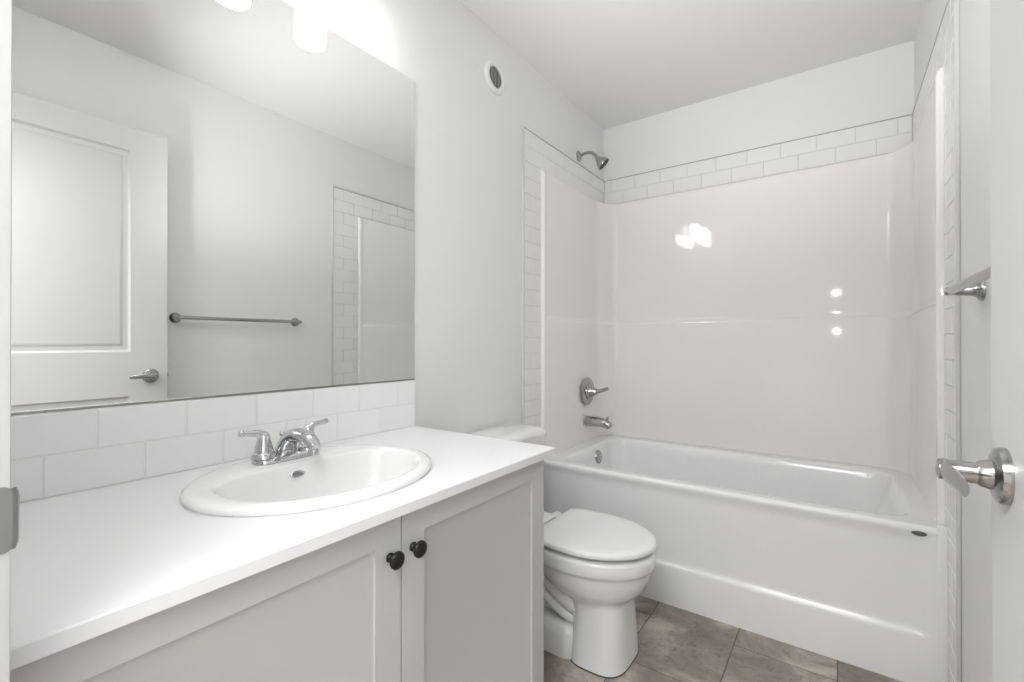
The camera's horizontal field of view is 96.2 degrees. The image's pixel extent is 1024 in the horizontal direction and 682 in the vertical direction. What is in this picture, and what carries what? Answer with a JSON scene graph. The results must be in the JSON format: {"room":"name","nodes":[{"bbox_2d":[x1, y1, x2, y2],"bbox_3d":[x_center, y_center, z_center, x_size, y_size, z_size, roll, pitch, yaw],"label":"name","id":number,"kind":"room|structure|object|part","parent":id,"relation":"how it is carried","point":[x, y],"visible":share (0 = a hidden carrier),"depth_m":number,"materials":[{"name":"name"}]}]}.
{"room":"bathroom","nodes":[
{"label":"bathroom","id":0,"kind":"room"},
{"bbox_2d":[284,0,603,433],"bbox_3d":[-1.179,-0.138,0.554,0.100,2.440,5.930,0,0,36],"label":"wall","id":1,"kind":"structure","parent":0,"point":[468,137],"depth_m":1.85,"materials":[{"name":"white paint"}]},
{"bbox_2d":[11,380,414,502],"bbox_3d":[-0.654,0.217,1.191,0.010,0.161,1.064,0,0,36],"label":"backsplash","id":2,"kind":"structure","parent":1,"relation":"attached to","point":[60,452],"depth_m":1.03,"materials":[{"name":"white tile"}]},
{"bbox_2d":[11,0,414,415],"bbox_3d":[-0.652,-0.392,1.196,0.009,1.057,1.051,0,0,36],"label":"wall mirror","id":3,"kind":"object","parent":1,"relation":"attached to","point":[211,198],"visible":1,"depth_m":1.08,"materials":[{"name":"silver mirror"}]},
{"bbox_2d":[484,59,504,95],"bbox_3d":[-0.072,-1.152,2.007,0.013,0.144,0.144,0,0,36],"label":"air vent","id":4,"kind":"object","parent":1,"relation":"in","point":[494,76],"visible":1,"depth_m":2.00,"materials":[{"name":"white plastic"}]},
{"bbox_2d":[489,66,500,88],"bbox_3d":[-0.073,-1.152,2.008,0.004,0.089,0.089,0,0,36],"label":"grille","id":5,"kind":"object","parent":4,"relation":"attached to","point":[494,71],"depth_m":2.01,"materials":[{"name":"grey plastic"}]},
{"bbox_2d":[576,151,608,169],"bbox_3d":[0.464,-1.034,2.618,0.181,0.133,0.074,0,0,31],"label":"shower","id":6,"kind":"object","parent":1,"relation":"attached to","point":[601,162],"visible":1,"depth_m":2.59,"materials":[{"name":"silver metal"}]},
{"bbox_3d":[0.437,-1.056,2.623,0.120,0.058,0.018,0,0,36],"label":"arm","id":7,"kind":"part","parent":6,"relation":"part of","materials":[{"name":"silver metal"}]},
{"bbox_3d":[0.518,-0.994,2.586,0.055,0.050,0.068,0,0,36],"label":"nozzle plate","id":8,"kind":"part","parent":6,"relation":"part of","materials":[{"name":"silver metal"}]},
{"bbox_2d":[459,0,923,129],"bbox_3d":[-0.527,-1.409,0.092,1.703,0.100,6.130,0,0,36],"label":"ceiling","id":9,"kind":"structure","parent":0,"point":[620,62],"depth_m":2.07,"materials":[{"name":"white paint"}]},
{"bbox_2d":[544,595,902,681],"bbox_3d":[-0.497,1.135,0.125,1.703,0.108,6.030,0,0,36],"label":"floor","id":10,"kind":"structure","parent":0,"point":[676,644],"depth_m":1.56,"materials":[{"name":"tile"}]},
{"bbox_2d":[10,460,543,681],"bbox_3d":[-0.421,0.701,1.015,0.588,0.765,1.049,0,0,36],"label":"vanity cabinet","id":11,"kind":"object","parent":10,"relation":"on","point":[450,589],"visible":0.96,"depth_m":0.82,"materials":[{"name":"grey paint"}]},
{"bbox_3d":[-0.366,0.650,0.652,0.020,0.654,0.516,0,0,36],"label":"door","id":12,"kind":"part","parent":11,"relation":"part of","materials":[{"name":"grey paint"}]},
{"bbox_2d":[10,426,554,669],"bbox_3d":[-0.421,0.308,1.024,0.580,0.021,1.063,0,0,36],"label":"countertop","id":13,"kind":"structure","parent":11,"relation":"on","point":[85,565],"depth_m":0.69,"materials":[{"name":"white laminate"}]},
{"bbox_2d":[238,418,328,465],"bbox_3d":[-0.535,0.240,1.084,0.177,0.081,0.179,0,0,-17],"label":"faucet","id":14,"kind":"object","parent":13,"relation":"on","point":[286,449],"visible":1,"depth_m":1.05,"materials":[{"name":"silver metal"}]},
{"bbox_3d":[-0.583,0.219,1.042,0.026,0.039,0.070,0,0,36],"label":"lever","id":15,"kind":"part","parent":14,"relation":"part of","materials":[{"name":"silver metal"}]},
{"bbox_3d":[-0.572,0.238,1.058,0.053,0.061,0.053,0,0,36],"label":"handle","id":16,"kind":"part","parent":14,"relation":"part of","materials":[{"name":"silver metal"}]},
{"bbox_3d":[-0.540,0.274,1.102,0.058,0.014,0.156,0,0,36],"label":"plate","id":17,"kind":"part","parent":14,"relation":"part of","materials":[{"name":"silver metal"}]},
{"bbox_3d":[-0.499,0.241,1.073,0.160,0.077,0.053,0,0,36],"label":"spout","id":18,"kind":"part","parent":14,"relation":"part of","materials":[{"name":"silver metal"}]},
{"bbox_3d":[-0.509,0.238,1.146,0.053,0.061,0.053,0,0,36],"label":"handle","id":19,"kind":"part","parent":14,"relation":"part of","materials":[{"name":"silver metal"}]},
{"bbox_3d":[-0.497,0.219,1.162,0.026,0.039,0.070,0,0,36],"label":"lever","id":20,"kind":"part","parent":14,"relation":"part of","materials":[{"name":"silver metal"}]},
{"bbox_2d":[180,444,431,516],"bbox_3d":[-0.422,0.363,1.017,0.444,0.165,0.516,0,0,36],"label":"basin","id":21,"kind":"object","parent":13,"relation":"in","point":[341,475],"visible":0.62,"depth_m":1.01,"materials":[{"name":"white ceramic"}]},
{"bbox_3d":[-0.211,0.394,0.829,0.028,0.032,0.032,0,0,36],"label":"knob","id":22,"kind":"part","parent":11,"relation":"part of","materials":[{"name":"black metal"}]},
{"bbox_3d":[-0.179,0.394,0.874,0.028,0.032,0.032,0,0,36],"label":"knob","id":23,"kind":"part","parent":11,"relation":"part of","materials":[{"name":"black metal"}]},
{"bbox_3d":[-0.067,0.651,1.070,0.020,0.654,0.504,0,0,36],"label":"door","id":24,"kind":"part","parent":11,"relation":"part of","materials":[{"name":"grey paint"}]},
{"bbox_2d":[468,423,656,678],"bbox_3d":[0.174,0.726,1.717,0.720,0.718,0.426,0,0,36],"label":"toilet","id":25,"kind":"object","parent":10,"relation":"on","point":[596,564],"visible":0.66,"depth_m":1.52,"materials":[{"name":"white ceramic"}]},
{"bbox_3d":[-0.040,0.385,1.871,0.194,0.036,0.426,0,0,36],"label":"tank lid","id":26,"kind":"part","parent":25,"relation":"part of","materials":[{"name":"white ceramic"}]},
{"bbox_3d":[-0.043,0.550,1.873,0.176,0.293,0.398,0,0,36],"label":"tank","id":27,"kind":"part","parent":25,"relation":"part of","materials":[{"name":"white ceramic"}]},
{"bbox_3d":[0.301,0.699,1.626,0.358,0.014,0.316,0,0,36],"label":"seat","id":28,"kind":"part","parent":25,"relation":"part of","materials":[{"name":"white plastic"}]},
{"bbox_3d":[0.308,0.681,1.621,0.391,0.021,0.368,0,0,36],"label":"lid","id":29,"kind":"part","parent":25,"relation":"part of","materials":[{"name":"white plastic"}]},
{"bbox_2d":[522,0,961,681],"bbox_3d":[0.917,0.031,2.106,1.502,2.109,0.965,0,0,36],"label":"tile border","id":30,"kind":"structure","parent":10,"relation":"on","point":[886,136],"depth_m":2.19,"materials":[{"name":"white tile"}]},
{"bbox_3d":[0.052,0.031,2.179,0.011,2.109,0.008,0,0,36],"label":"edge trim","id":31,"kind":"part","parent":30,"relation":"part of","materials":[{"name":"white paint"}]},
{"bbox_3d":[1.245,0.029,1.284,0.011,2.109,0.008,0,0,36],"label":"edge trim","id":32,"kind":"part","parent":30,"relation":"part of","materials":[{"name":"white paint"}]},
{"bbox_2d":[544,435,947,681],"bbox_3d":[0.961,0.830,2.165,1.500,0.514,0.813,0,0,36],"label":"bathtub","id":33,"kind":"object","parent":10,"relation":"on","point":[844,562],"visible":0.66,"depth_m":1.73,"materials":[{"name":"white plastic"}]},
{"bbox_3d":[0.487,0.651,2.582,0.021,0.076,0.076,0,0,36],"label":"overflow plate","id":34,"kind":"part","parent":33,"relation":"part of","materials":[{"name":"silver metal"}]},
{"bbox_2d":[544,435,937,535],"bbox_3d":[0.961,0.777,2.166,1.500,0.389,0.812,0,0,36],"label":"basin","id":35,"kind":"object","parent":33,"relation":"in","point":[667,488],"depth_m":2.06,"materials":[{"name":"white plastic"}]},
{"bbox_2d":[540,67,945,524],"bbox_3d":[0.974,-0.139,2.187,1.501,1.442,0.767,0,0,36],"label":"surround","id":36,"kind":"object","parent":33,"relation":"on","point":[799,313],"visible":0.98,"depth_m":2.36,"materials":[{"name":"white plastic"}]},
{"bbox_2d":[581,377,608,404],"bbox_3d":[0.480,0.291,2.637,0.107,0.160,0.160,0,0,36],"label":"shower valve","id":37,"kind":"object","parent":36,"relation":"attached to","point":[588,390],"visible":1,"depth_m":2.63,"materials":[{"name":"silver metal"}]},
{"bbox_3d":[0.468,0.291,2.646,0.048,0.092,0.092,0,0,36],"label":"handle","id":38,"kind":"part","parent":37,"relation":"part of","materials":[{"name":"silver metal"}]},
{"bbox_3d":[0.513,0.287,2.647,0.093,0.039,0.034,0,0,-11],"label":"lever","id":39,"kind":"part","parent":37,"relation":"part of","materials":[{"name":"silver metal"}]},
{"bbox_2d":[585,416,611,428],"bbox_3d":[0.499,0.464,2.623,0.154,0.071,0.060,0,0,36],"label":"tub spout","id":40,"kind":"object","parent":36,"relation":"attached to","point":[592,421],"visible":1,"depth_m":2.60,"materials":[{"name":"silver metal"}]},
{"bbox_2d":[604,40,913,180],"bbox_3d":[1.227,-0.132,2.541,1.703,2.440,0.100,0,0,36],"label":"wall","id":41,"kind":"structure","parent":0,"point":[878,85],"depth_m":2.39,"materials":[{"name":"white paint"}]},
{"bbox_2d":[914,0,991,681],"bbox_3d":[0.125,-0.141,-0.378,0.100,2.440,5.930,0,0,36],"label":"wall","id":42,"kind":"structure","parent":0,"point":[975,205],"depth_m":1.15,"materials":[{"name":"white paint"}]},
{"bbox_2d":[944,266,990,300],"bbox_3d":[0.894,-0.121,0.841,0.067,0.053,0.675,0,0,36],"label":"towel bar","id":43,"kind":"object","parent":42,"relation":"attached to","point":[974,285],"visible":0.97,"depth_m":1.04,"materials":[{"name":"silver metal"}]},
{"bbox_3d":[1.075,-0.120,1.094,0.067,0.053,0.053,0,0,36],"label":"post","id":44,"kind":"part","parent":43,"relation":"part of","materials":[{"name":"silver metal"}]},
{"bbox_2d":[935,0,1023,681],"bbox_3d":[0.373,0.050,0.277,0.094,2.038,0.780,0,0,36],"label":"door","id":45,"kind":"structure","parent":42,"relation":"in","point":[1002,473],"depth_m":0.52,"materials":[{"name":"white paint"}]},
{"bbox_3d":[0.512,0.155,0.518,0.040,0.028,0.102,0,0,36],"label":"lever","id":46,"kind":"part","parent":45,"relation":"part of","materials":[{"name":"silver metal"}]},
{"bbox_3d":[0.556,0.155,0.533,0.025,0.065,0.065,0,0,36],"label":"handle","id":47,"kind":"part","parent":45,"relation":"part of","materials":[{"name":"silver metal"}]},
{"bbox_3d":[-0.391,-0.139,0.277,1.503,2.440,0.115,0,0,36],"label":"wall","id":48,"kind":"structure","parent":0,"visible":0},
{"bbox_2d":[0,0,19,681],"bbox_3d":[-0.506,0.014,0.363,0.086,2.135,0.153,0,0,36],"label":"trim","id":49,"kind":"structure","parent":48,"relation":"attached to","point":[9,497],"depth_m":0.40,"materials":[{"name":"white paint"}]},
{"bbox_3d":[-0.452,0.156,0.385,0.005,0.058,0.056,0,0,36],"label":"strike plate","id":50,"kind":"part","parent":49,"relation":"part of","materials":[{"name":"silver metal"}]}
]}

